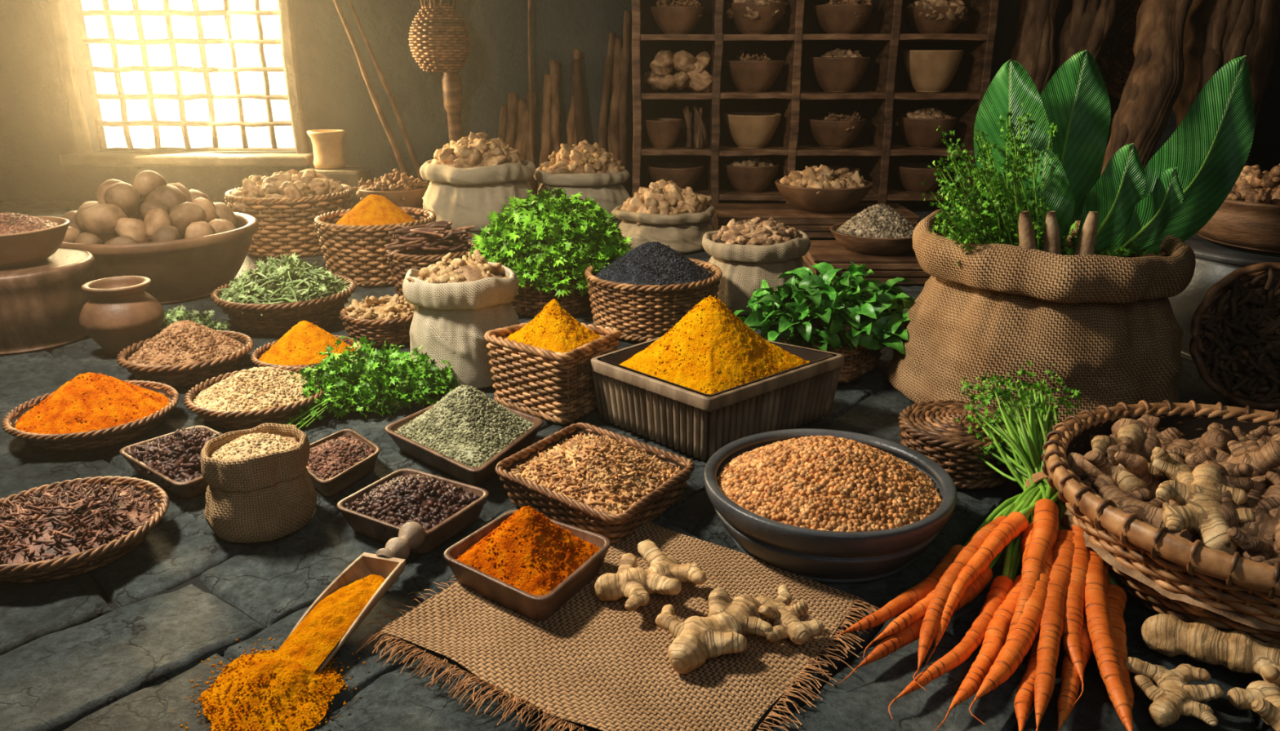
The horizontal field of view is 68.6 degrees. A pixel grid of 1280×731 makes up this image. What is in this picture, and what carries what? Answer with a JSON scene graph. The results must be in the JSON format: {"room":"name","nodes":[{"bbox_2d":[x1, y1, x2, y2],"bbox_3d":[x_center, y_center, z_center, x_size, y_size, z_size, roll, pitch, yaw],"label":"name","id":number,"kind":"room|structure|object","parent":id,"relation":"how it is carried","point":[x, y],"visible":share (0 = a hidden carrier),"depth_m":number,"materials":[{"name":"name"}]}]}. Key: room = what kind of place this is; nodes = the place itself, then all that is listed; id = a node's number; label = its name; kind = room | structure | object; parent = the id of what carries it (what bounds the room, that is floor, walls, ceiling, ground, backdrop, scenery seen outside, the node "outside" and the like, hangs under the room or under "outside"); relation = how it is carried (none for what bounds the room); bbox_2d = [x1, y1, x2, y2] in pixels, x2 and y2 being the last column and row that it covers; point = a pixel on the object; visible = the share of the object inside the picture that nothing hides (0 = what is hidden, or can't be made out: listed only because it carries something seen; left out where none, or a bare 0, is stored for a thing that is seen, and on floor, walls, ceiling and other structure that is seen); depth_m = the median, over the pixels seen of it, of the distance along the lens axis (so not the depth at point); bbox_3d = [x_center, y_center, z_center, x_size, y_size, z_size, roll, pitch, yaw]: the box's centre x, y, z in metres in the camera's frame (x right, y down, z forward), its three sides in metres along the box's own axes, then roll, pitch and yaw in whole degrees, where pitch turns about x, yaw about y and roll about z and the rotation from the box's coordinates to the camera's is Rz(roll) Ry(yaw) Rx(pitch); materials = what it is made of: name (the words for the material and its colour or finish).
{"room":"food shop","nodes":[
{"label":"food shop","id":0,"kind":"room"},
{"bbox_2d":[0,200,1279,730],"bbox_3d":[0.022,-0.085,3.459,10.088,0.056,7.978,0,19,0],"label":"floor","id":1,"kind":"structure","parent":0,"point":[120,645],"depth_m":1.79,"materials":[{"name":"stone"}]},
{"bbox_2d":[0,248,95,354],"bbox_3d":[-2.240,-0.236,3.383,0.523,0.282,0.523,0,19,0],"label":"wooden tub","id":2,"kind":"object","parent":1,"relation":"on","point":[42,304],"visible":0.73,"depth_m":3.25,"materials":[{"name":"brown wood"}]},
{"bbox_2d":[0,212,69,267],"bbox_3d":[-2.239,-0.453,3.309,0.404,0.168,0.404,11,22,30],"label":"bowl","id":3,"kind":"object","parent":2,"relation":"on","point":[24,239],"visible":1,"depth_m":3.24,"materials":[{"name":"brown ceramic"}]},
{"bbox_2d":[0,476,168,583],"bbox_3d":[-1.219,0.328,1.980,0.409,0.117,0.410,12,22,31],"label":"basket","id":4,"kind":"object","parent":1,"relation":"on","point":[64,529],"visible":1,"depth_m":1.93,"materials":[{"name":"brown food"}]},
{"bbox_2d":[1,372,179,451],"bbox_3d":[-1.510,0.098,2.588,0.429,0.164,0.429,1,19,3],"label":"bowl","id":5,"kind":"object","parent":1,"relation":"on","point":[91,411],"visible":1,"depth_m":2.50,"materials":[{"name":"orange food"}]},
{"bbox_2d":[79,275,164,355],"bbox_3d":[-1.790,-0.170,3.247,0.261,0.241,0.261,0,19,0],"label":"clay jar","id":6,"kind":"object","parent":1,"relation":"on","point":[118,315],"visible":0.87,"depth_m":3.16,"materials":[{"name":"brown ceramic"}]},
{"bbox_2d":[58,170,258,303],"bbox_3d":[-2.100,-0.583,4.047,0.845,0.510,0.846,10,21,27],"label":"bowl","id":7,"kind":"object","parent":1,"relation":"on","point":[189,246],"visible":0.92,"depth_m":3.86,"materials":[{"name":"brown ceramic"}]},
{"bbox_2d":[119,426,222,498],"bbox_3d":[-1.114,0.212,2.326,0.329,0.108,0.237,13,23,34],"label":"tray","id":8,"kind":"object","parent":1,"relation":"on","point":[172,460],"visible":0.77,"depth_m":2.26,"materials":[{"name":"brown food"}]},
{"bbox_2d":[116,320,253,387],"bbox_3d":[-1.470,-0.061,3.041,0.405,0.176,0.405,4,19,13],"label":"bowl","id":9,"kind":"object","parent":1,"relation":"on","point":[184,353],"visible":0.96,"depth_m":2.95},
{"bbox_2d":[155,305,232,335],"bbox_3d":[-1.662,-0.160,3.426,0.318,0.132,0.166,0,19,0],"label":"thyme sprigs","id":10,"kind":"object","parent":1,"relation":"on","point":[180,315],"visible":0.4,"depth_m":3.42,"materials":[{"name":"green plant"}]},
{"bbox_2d":[183,365,327,431],"bbox_3d":[-1.100,0.071,2.716,0.401,0.132,0.402,15,24,38],"label":"bowl","id":11,"kind":"object","parent":1,"relation":"on","point":[251,398],"visible":0.82,"depth_m":2.62,"materials":[{"name":"beige food"}]},
{"bbox_2d":[200,423,317,542],"bbox_3d":[-0.840,0.250,2.064,0.233,0.204,0.239,2,19,6],"label":"sack","id":12,"kind":"object","parent":1,"relation":"on","point":[260,488],"visible":1,"depth_m":1.99,"materials":[{"name":"beige fabric"}]},
{"bbox_2d":[170,634,365,730],"bbox_3d":[-0.606,0.516,1.535,0.288,0.054,0.315,-1,19,-3],"label":"spilled turmeric","id":13,"kind":"object","parent":1,"relation":"on","point":[261,691],"visible":0.9,"depth_m":1.50,"materials":[{"name":"orange food"}]},
{"bbox_2d":[273,521,425,672],"bbox_3d":[-0.522,0.425,1.748,0.107,0.099,0.430,6,20,17],"label":"wooden scoop","id":14,"kind":"object","parent":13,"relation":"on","point":[333,617],"visible":0.97,"depth_m":1.69,"materials":[{"name":"brown wood"}]},
{"bbox_2d":[209,252,356,335],"bbox_3d":[-1.362,-0.296,3.594,0.540,0.266,0.521,0,19,0],"label":"bowl","id":15,"kind":"object","parent":1,"relation":"on","point":[273,298],"visible":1,"depth_m":3.48,"materials":[{"name":"green plant"}]},
{"bbox_2d":[224,168,353,257],"bbox_3d":[-1.820,-0.815,4.908,0.632,0.407,0.636,-8,20,-22],"label":"basket","id":16,"kind":"object","parent":1,"relation":"on","point":[286,206],"visible":0.9,"depth_m":4.69,"materials":[{"name":"brown wicker"}]},
{"bbox_2d":[250,320,361,368],"bbox_3d":[-1.090,-0.067,3.071,0.349,0.165,0.350,12,22,32],"label":"bowl","id":17,"kind":"object","parent":1,"relation":"on","point":[299,347],"visible":0.73,"depth_m":3.00,"materials":[{"name":"food"}]},
{"bbox_2d":[299,165,371,207],"bbox_3d":[-2.025,-1.194,6.278,0.404,0.251,0.304,0,19,0],"label":"stone ledge","id":18,"kind":"object","parent":1,"relation":"on","point":[350,175],"visible":0.37,"depth_m":6.13,"materials":[{"name":"beige stone"}]},
{"bbox_2d":[306,128,345,168],"bbox_3d":[-2.060,-1.430,6.199,0.240,0.235,0.240,0,19,0],"label":"vase","id":19,"kind":"object","parent":18,"relation":"on","point":[327,147],"visible":1,"depth_m":6.13,"materials":[{"name":"beige ceramic"}]},
{"bbox_2d":[306,429,379,497],"bbox_3d":[-0.748,0.230,2.322,0.195,0.076,0.274,-16,24,-38],"label":"tray","id":20,"kind":"object","parent":1,"relation":"on","point":[338,460],"visible":0.91,"depth_m":2.28,"materials":[{"name":"brown wood"}]},
{"bbox_2d":[270,335,459,429],"bbox_3d":[-0.829,0.019,2.781,0.586,0.230,0.375,-10,21,-26],"label":"parsley","id":21,"kind":"object","parent":1,"relation":"on","point":[378,378],"visible":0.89,"depth_m":2.73,"materials":[{"name":"green plant"}]},
{"bbox_2d":[314,194,436,286],"bbox_3d":[-1.210,-0.600,4.325,0.538,0.375,0.539,14,23,35],"label":"basket","id":22,"kind":"object","parent":1,"relation":"on","point":[352,242],"visible":0.76,"depth_m":4.16,"materials":[{"name":"brown wicker"}]},
{"bbox_2d":[339,293,415,346],"bbox_3d":[-0.930,-0.182,3.422,0.314,0.160,0.314,16,24,38],"label":"basket","id":23,"kind":"object","parent":1,"relation":"on","point":[388,318],"visible":0.76,"depth_m":3.33,"materials":[{"name":"brown wicker"}]},
{"bbox_2d":[333,0,424,182],"bbox_3d":[-1.688,-1.756,6.130,0.620,1.411,0.073,5,19,15],"label":"poles","id":24,"kind":"object","parent":1,"relation":"on","point":[363,70],"visible":0.85,"depth_m":6.12,"materials":[{"name":"brown wood"}]},
{"bbox_2d":[352,168,429,208],"bbox_3d":[-1.548,-1.091,5.912,0.447,0.278,0.446,5,19,13],"label":"bowl","id":25,"kind":"object","parent":1,"relation":"on","point":[400,189],"visible":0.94,"depth_m":5.79,"materials":[{"name":"beige food"}]},
{"bbox_2d":[336,468,488,554],"bbox_3d":[-0.499,0.299,2.065,0.272,0.110,0.234,10,21,28],"label":"tray","id":26,"kind":"object","parent":1,"relation":"on","point":[443,507],"visible":0.98,"depth_m":2.02,"materials":[{"name":"brown food"}]},
{"bbox_2d":[384,219,477,297],"bbox_3d":[-0.880,-0.456,3.995,0.388,0.313,0.388,-2,19,-5],"label":"basket","id":27,"kind":"object","parent":1,"relation":"on","point":[418,247],"visible":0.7,"depth_m":3.88,"materials":[{"name":"brown wicker"}]},
{"bbox_2d":[441,72,462,143],"bbox_3d":[-1.220,-1.494,6.208,0.129,0.850,0.127,0,19,0],"label":"wooden post","id":28,"kind":"object","parent":1,"relation":"on","point":[451,82],"visible":0.63,"depth_m":6.09,"materials":[{"name":"brown wood"}]},
{"bbox_2d":[402,248,519,388],"bbox_3d":[-0.559,-0.161,2.988,0.371,0.389,0.348,2,19,6],"label":"sack","id":29,"kind":"object","parent":1,"relation":"on","point":[456,301],"visible":0.93,"depth_m":2.86,"materials":[{"name":"beige fabric"}]},
{"bbox_2d":[384,385,543,485],"bbox_3d":[-0.446,0.137,2.441,0.443,0.174,0.337,15,24,38],"label":"tray","id":30,"kind":"object","parent":1,"relation":"on","point":[464,435],"visible":1,"depth_m":2.37,"materials":[{"name":"food"}]},
{"bbox_2d":[419,131,535,231],"bbox_3d":[-0.965,-1.125,5.601,0.684,0.540,0.680,13,22,33],"label":"sack","id":31,"kind":"object","parent":1,"relation":"on","point":[470,177],"visible":0.92,"depth_m":5.37,"materials":[{"name":"beige fabric"}]},
{"bbox_2d":[466,186,632,317],"bbox_3d":[-0.348,-0.474,3.764,0.743,0.496,0.578,2,19,5],"label":"herb plant","id":32,"kind":"object","parent":1,"relation":"on","point":[549,244],"visible":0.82,"depth_m":3.61,"materials":[{"name":"green plant"}]},
{"bbox_2d":[484,298,622,425],"bbox_3d":[-0.246,-0.043,2.764,0.342,0.320,0.304,14,23,36],"label":"basket","id":33,"kind":"object","parent":1,"relation":"on","point":[541,366],"visible":0.98,"depth_m":2.67,"materials":[{"name":"brown wicker"}]},
{"bbox_2d":[497,0,631,195],"bbox_3d":[-0.529,-1.782,6.133,0.940,1.457,0.194,0,19,0],"label":"wooden sticks","id":34,"kind":"object","parent":1,"relation":"on","point":[618,56],"visible":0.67,"depth_m":6.17,"materials":[{"name":"brown wood"}]},
{"bbox_2d":[533,139,630,219],"bbox_3d":[-0.360,-1.185,5.912,0.604,0.454,0.606,11,22,30],"label":"sack","id":35,"kind":"object","parent":1,"relation":"on","point":[593,171],"visible":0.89,"depth_m":5.73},
{"bbox_2d":[494,422,694,543],"bbox_3d":[-0.102,0.242,2.175,0.436,0.154,0.346,15,24,38],"label":"tray","id":36,"kind":"object","parent":1,"relation":"on","point":[586,477],"visible":0.97,"depth_m":2.10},
{"bbox_2d":[354,521,879,730],"bbox_3d":[-0.018,0.467,1.710,0.824,0.017,0.699,13,23,34],"label":"burlap cloth","id":37,"kind":"object","parent":1,"relation":"on","point":[605,666],"visible":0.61,"depth_m":1.63,"materials":[{"name":"brown fabric"}]},
{"bbox_2d":[443,506,610,622],"bbox_3d":[-0.220,0.351,1.829,0.277,0.163,0.256,11,22,30],"label":"tray","id":38,"kind":"object","parent":37,"relation":"on","point":[530,564],"visible":1,"depth_m":1.78,"materials":[{"name":"orange food"}]},
{"bbox_2d":[594,539,706,611],"bbox_3d":[0.015,0.407,1.780,0.174,0.066,0.191,17,25,41],"label":"ginger root","id":39,"kind":"object","parent":37,"relation":"on","point":[665,575],"visible":1,"depth_m":1.76,"materials":[{"name":"beige food"}]},
{"bbox_2d":[655,588,773,674],"bbox_3d":[0.132,0.455,1.631,0.195,0.072,0.163,-4,19,-13],"label":"ginger root","id":40,"kind":"object","parent":37,"relation":"on","point":[697,640],"visible":0.99,"depth_m":1.61,"materials":[{"name":"beige food"}]},
{"bbox_2d":[755,585,823,644],"bbox_3d":[0.262,0.444,1.681,0.121,0.060,0.150,0,19,0],"label":"ginger root","id":41,"kind":"object","parent":37,"relation":"on","point":[787,624],"visible":0.95,"depth_m":1.65,"materials":[{"name":"beige food"}]},
{"bbox_2d":[584,241,722,342],"bbox_3d":[0.050,-0.307,3.538,0.517,0.323,0.516,-4,19,-13],"label":"basket","id":42,"kind":"object","parent":1,"relation":"on","point":[649,289],"visible":0.9,"depth_m":3.38,"materials":[{"name":"brown wicker"}]},
{"bbox_2d":[611,179,715,253],"bbox_3d":[0.134,-0.810,4.983,0.551,0.340,0.528,5,19,13],"label":"sack","id":43,"kind":"object","parent":1,"relation":"on","point":[668,214],"visible":0.98,"depth_m":4.82,"materials":[{"name":"beige fabric"}]},
{"bbox_2d":[591,294,844,460],"bbox_3d":[0.213,-0.026,2.633,0.545,0.361,0.494,-17,25,-41],"label":"box","id":44,"kind":"object","parent":1,"relation":"on","point":[711,382],"visible":0.99,"depth_m":2.51,"materials":[{"name":"brown wood"}]},
{"bbox_2d":[702,216,810,315],"bbox_3d":[0.471,-0.422,3.829,0.442,0.345,0.452,0,19,0],"label":"sack","id":45,"kind":"object","parent":1,"relation":"on","point":[747,253],"visible":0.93,"depth_m":3.67,"materials":[{"name":"beige fabric"}]},
{"bbox_2d":[710,203,919,237],"bbox_3d":[0.980,-0.837,5.396,1.120,0.120,0.460,0,19,0],"label":"table","id":46,"kind":"object","parent":1,"relation":"on","point":[785,213],"visible":0.43,"depth_m":5.20,"materials":[{"name":"brown wood"}]},
{"bbox_2d":[774,164,873,213],"bbox_3d":[1.041,-1.018,5.335,0.545,0.259,0.546,11,22,30],"label":"bowl","id":47,"kind":"object","parent":46,"relation":"on","point":[813,189],"visible":1,"depth_m":5.19,"materials":[{"name":"brown wood"}]},
{"bbox_2d":[631,0,999,206],"bbox_3d":[1.040,-1.922,5.835,2.182,1.911,0.398,0,19,0],"label":"cubby shelf","id":48,"kind":"object","parent":1,"relation":"on","point":[885,92],"visible":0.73,"depth_m":5.94,"materials":[{"name":"brown wood"}]},
{"bbox_2d":[643,118,682,148],"bbox_3d":[0.145,-1.461,5.913,0.245,0.176,0.244,0,19,0],"label":"clay bowl","id":49,"kind":"object","parent":48,"relation":"in","point":[662,133],"visible":1,"depth_m":5.84,"materials":[{"name":"brown ceramic"}]},
{"bbox_2d":[646,162,703,189],"bbox_3d":[0.226,-1.210,6.061,0.370,0.166,0.367,0,19,0],"label":"clay bowl","id":50,"kind":"object","parent":48,"relation":"in","point":[684,175],"visible":0.7,"depth_m":5.94,"materials":[{"name":"brown ceramic"}]},
{"bbox_2d":[649,0,703,34],"bbox_3d":[0.225,-2.139,5.731,0.322,0.216,0.330,0,19,0],"label":"clay bowl","id":51,"kind":"object","parent":48,"relation":"on","point":[680,16],"visible":1,"depth_m":5.63,"materials":[{"name":"brown ceramic"}]},
{"bbox_2d":[642,49,712,93],"bbox_3d":[0.244,-1.816,5.810,0.462,0.264,0.236,0,19,0],"label":"roots","id":52,"kind":"object","parent":48,"relation":"on","point":[691,73],"visible":1,"depth_m":5.75},
{"bbox_2d":[682,106,706,149],"bbox_3d":[0.341,-1.489,5.871,0.152,0.265,0.085,3,19,8],"label":"bundle","id":53,"kind":"object","parent":48,"relation":"on","point":[700,135],"visible":1,"depth_m":5.86,"materials":[{"name":"brown plant"}]},
{"bbox_2d":[721,155,779,192],"bbox_3d":[0.710,-1.243,6.051,0.362,0.234,0.362,-7,20,-20],"label":"clay bowl","id":54,"kind":"object","parent":48,"relation":"in","point":[748,174],"visible":1,"depth_m":5.94,"materials":[{"name":"brown ceramic"}]},
{"bbox_2d":[723,111,781,148],"bbox_3d":[0.709,-1.495,5.964,0.369,0.207,0.364,0,19,0],"label":"clay bowl","id":55,"kind":"object","parent":48,"relation":"on","point":[748,130],"visible":1,"depth_m":5.85,"materials":[{"name":"beige ceramic"}]},
{"bbox_2d":[724,49,784,92],"bbox_3d":[0.711,-1.836,5.849,0.364,0.247,0.361,8,20,23],"label":"clay bowl","id":56,"kind":"object","parent":48,"relation":"in","point":[748,73],"visible":1,"depth_m":5.74,"materials":[{"name":"brown ceramic"}]},
{"bbox_2d":[725,0,787,34],"bbox_3d":[0.707,-2.159,5.735,0.381,0.252,0.364,0,19,0],"label":"clay bowl","id":57,"kind":"object","parent":48,"relation":"in","point":[748,16],"visible":1,"depth_m":5.63,"materials":[{"name":"brown ceramic"}]},
{"bbox_2d":[808,165,860,173],"bbox_3d":[1.240,-1.197,6.054,0.346,0.145,0.343,0,19,0],"label":"clay bowl","id":58,"kind":"object","parent":48,"relation":"in","point":[853,170],"visible":0.1,"depth_m":6.15,"materials":[{"name":"brown ceramic"}]},
{"bbox_2d":[806,111,865,148],"bbox_3d":[1.240,-1.502,5.962,0.367,0.222,0.364,6,20,18],"label":"clay bowl","id":59,"kind":"object","parent":48,"relation":"in","point":[835,131],"visible":1,"depth_m":5.86,"materials":[{"name":"brown ceramic"}]},
{"bbox_2d":[809,48,870,92],"bbox_3d":[1.238,-1.843,5.849,0.364,0.261,0.366,10,21,27],"label":"clay bowl","id":60,"kind":"object","parent":48,"relation":"in","point":[837,70],"visible":1,"depth_m":5.74,"materials":[{"name":"brown ceramic"}]},
{"bbox_2d":[813,0,873,34],"bbox_3d":[1.239,-2.155,5.743,0.363,0.239,0.368,7,20,19],"label":"clay bowl","id":61,"kind":"object","parent":48,"relation":"in","point":[836,16],"visible":0.98,"depth_m":5.64,"materials":[{"name":"brown ceramic"}]},
{"bbox_2d":[892,162,951,192],"bbox_3d":[1.815,-1.211,6.063,0.365,0.166,0.365,0,19,0],"label":"clay bowl","id":62,"kind":"object","parent":48,"relation":"in","point":[910,175],"visible":0.81,"depth_m":5.96,"materials":[{"name":"brown ceramic"}]},
{"bbox_2d":[894,106,956,148],"bbox_3d":[1.815,-1.517,5.959,0.365,0.252,0.370,-3,19,-8],"label":"clay bowl","id":63,"kind":"object","parent":48,"relation":"in","point":[918,127],"visible":1,"depth_m":5.85,"materials":[{"name":"brown ceramic"}]},
{"bbox_2d":[902,49,964,92],"bbox_3d":[1.816,-1.837,5.850,0.370,0.248,0.367,0,19,0],"label":"clay bowl","id":64,"kind":"object","parent":48,"relation":"in","point":[927,70],"visible":1,"depth_m":5.73,"materials":[{"name":"beige ceramic"}]},
{"bbox_2d":[906,0,968,33],"bbox_3d":[1.817,-2.152,5.746,0.372,0.232,0.369,-2,19,-5],"label":"clay bowl","id":65,"kind":"object","parent":48,"relation":"in","point":[926,16],"visible":0.98,"depth_m":5.63,"materials":[{"name":"brown ceramic"}]},
{"bbox_2d":[733,261,915,382],"bbox_3d":[0.611,-0.155,3.053,0.645,0.348,0.547,0,19,0],"label":"plant","id":66,"kind":"object","parent":1,"relation":"on","point":[851,316],"visible":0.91,"depth_m":2.94,"materials":[{"name":"green plant"}]},
{"bbox_2d":[703,428,956,582],"bbox_3d":[0.400,0.264,2.011,0.527,0.210,0.527,8,20,23],"label":"bowl","id":67,"kind":"object","parent":1,"relation":"on","point":[821,505],"visible":1,"depth_m":1.88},
{"bbox_2d":[801,240,931,284],"bbox_3d":[1.060,-0.486,4.375,0.580,0.110,0.460,0,19,0],"label":"wooden crate","id":68,"kind":"object","parent":1,"relation":"on","point":[832,252],"visible":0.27,"depth_m":4.17,"materials":[{"name":"brown wood"}]},
{"bbox_2d":[830,204,915,255],"bbox_3d":[1.101,-0.640,4.322,0.445,0.211,0.445,11,22,30],"label":"bowl","id":69,"kind":"object","parent":68,"relation":"on","point":[878,229],"visible":0.94,"depth_m":4.21,"materials":[{"name":"grey food"}]},
{"bbox_2d":[897,400,1020,489],"bbox_3d":[0.800,0.187,2.354,0.304,0.145,0.304,13,23,33],"label":"wicker basket","id":70,"kind":"object","parent":1,"relation":"on","point":[930,428],"visible":0.65,"depth_m":2.25,"materials":[{"name":"brown wicker"}]},
{"bbox_2d":[826,360,1133,730],"bbox_3d":[0.710,0.273,1.856,0.485,0.289,1.134,8,20,22],"label":"bunch","id":71,"kind":"object","parent":1,"relation":"on","point":[1064,589],"visible":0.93,"depth_m":1.69,"materials":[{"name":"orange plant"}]},
{"bbox_2d":[1008,0,1061,95],"bbox_3d":[2.452,-1.866,5.914,0.300,1.773,0.359,8,20,21],"label":"trunk","id":72,"kind":"object","parent":1,"relation":"on","point":[1034,31],"visible":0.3,"depth_m":5.79,"materials":[{"name":"brown plant"}]},
{"bbox_2d":[887,49,1254,430],"bbox_3d":[1.163,-0.377,2.681,0.823,0.995,0.808,15,24,37],"label":"burlap sack","id":73,"kind":"object","parent":1,"relation":"on","point":[1015,279],"visible":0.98,"depth_m":2.53,"materials":[{"name":"brown fabric"}]},
{"bbox_2d":[1050,0,1116,78],"bbox_3d":[2.732,-1.865,5.884,0.376,1.771,0.349,0,19,0],"label":"trunk","id":74,"kind":"object","parent":1,"relation":"on","point":[1089,23],"visible":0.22,"depth_m":5.71,"materials":[{"name":"brown plant"}]},
{"bbox_2d":[1100,0,1192,175],"bbox_3d":[2.617,-1.425,4.838,0.288,1.651,0.641,17,25,41],"label":"trunk","id":75,"kind":"object","parent":1,"relation":"on","point":[1153,85],"visible":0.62,"depth_m":4.76,"materials":[{"name":"brown plant"}]},
{"bbox_2d":[1040,399,1279,642],"bbox_3d":[1.210,0.290,1.808,0.823,0.302,0.823,7,20,19],"label":"basket","id":76,"kind":"object","parent":1,"relation":"on","point":[1180,501],"visible":0.95,"depth_m":1.71,"materials":[{"name":"brown wicker"}]},
{"bbox_2d":[1124,657,1223,728],"bbox_3d":[0.863,0.524,1.497,0.132,0.049,0.149,0,19,0],"label":"ginger root","id":77,"kind":"object","parent":1,"relation":"on","point":[1174,698],"visible":1,"depth_m":1.48,"materials":[{"name":"beige food"}]},
{"bbox_2d":[1141,613,1279,688],"bbox_3d":[1.010,0.476,1.577,0.260,0.090,0.185,0,19,0],"label":"ginger root","id":78,"kind":"object","parent":1,"relation":"on","point":[1200,641],"visible":0.94,"depth_m":1.57,"materials":[{"name":"beige food"}]},
{"bbox_2d":[1172,0,1256,128],"bbox_3d":[3.028,-1.523,4.971,0.397,1.735,0.509,0,19,0],"label":"trunk","id":79,"kind":"object","parent":1,"relation":"on","point":[1216,33],"visible":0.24,"depth_m":4.84,"materials":[{"name":"brown plant"}]},
{"bbox_2d":[1168,232,1279,367],"bbox_3d":[2.160,-0.230,3.216,0.735,0.376,0.735,0,19,0],"label":"pot","id":80,"kind":"object","parent":1,"relation":"on","point":[1215,261],"visible":0.18,"depth_m":3.06,"materials":[{"name":"grey ceramic"}]},
{"bbox_2d":[1196,164,1279,253],"bbox_3d":[2.162,-0.543,3.109,0.667,0.256,0.667,11,22,30],"label":"bowl","id":81,"kind":"object","parent":80,"relation":"on","point":[1249,216],"visible":0.77,"depth_m":2.99,"materials":[{"name":"brown wood"}]},
{"bbox_2d":[1189,262,1279,409],"bbox_3d":[1.796,-0.086,2.699,0.419,0.409,0.159,0,19,0],"label":"wicker basket","id":82,"kind":"object","parent":1,"relation":"on","point":[1250,305],"visible":1,"depth_m":2.69,"materials":[{"name":"wicker"}]},
{"bbox_2d":[1226,680,1279,730],"bbox_3d":[1.000,0.536,1.428,0.141,0.072,0.169,0,19,0],"label":"ginger root","id":83,"kind":"object","parent":1,"relation":"on","point":[1261,697],"visible":1,"depth_m":1.47,"materials":[{"name":"beige food"}]},
{"bbox_2d":[1242,0,1279,166],"bbox_3d":[3.657,-1.828,5.795,0.389,1.789,0.415,-3,19,-8],"label":"trunk","id":84,"kind":"object","parent":1,"relation":"on","point":[1262,41],"visible":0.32,"depth_m":5.59,"materials":[{"name":"brown plant"}]},
{"bbox_2d":[0,0,1279,200],"bbox_3d":[0.000,-2.511,6.171,9.400,2.800,0.300,0,19,0],"label":"wall","id":85,"kind":"structure","parent":0,"point":[36,128],"depth_m":6.23,"materials":[{"name":"paint"}]},
{"bbox_2d":[48,0,313,166],"bbox_3d":[-3.026,-2.115,6.083,1.651,1.605,0.252,0,19,0],"label":"window frame","id":86,"kind":"structure","parent":85,"relation":"attached to","point":[84,156],"depth_m":6.21,"materials":[{"name":"wood"}]},
{"bbox_2d":[73,0,296,151],"bbox_3d":[-3.027,-2.170,6.288,1.438,1.466,0.107,0,19,0],"label":"window","id":87,"kind":"structure","parent":85,"relation":"in","point":[170,75],"depth_m":6.37,"materials":[{"name":"white glass"}]},
{"bbox_3d":[0.000,-2.714,2.248,9.300,0.100,7.400,0,19,0],"label":"ceiling","id":88,"kind":"structure","parent":0,"visible":0},
{"bbox_2d":[408,0,471,71],"bbox_3d":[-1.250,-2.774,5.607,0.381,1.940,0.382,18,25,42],"label":"wicker basket","id":89,"kind":"object","parent":88,"relation":"hanging from","point":[439,40],"visible":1,"depth_m":5.73,"materials":[{"name":"beige wicker"}]}
]}

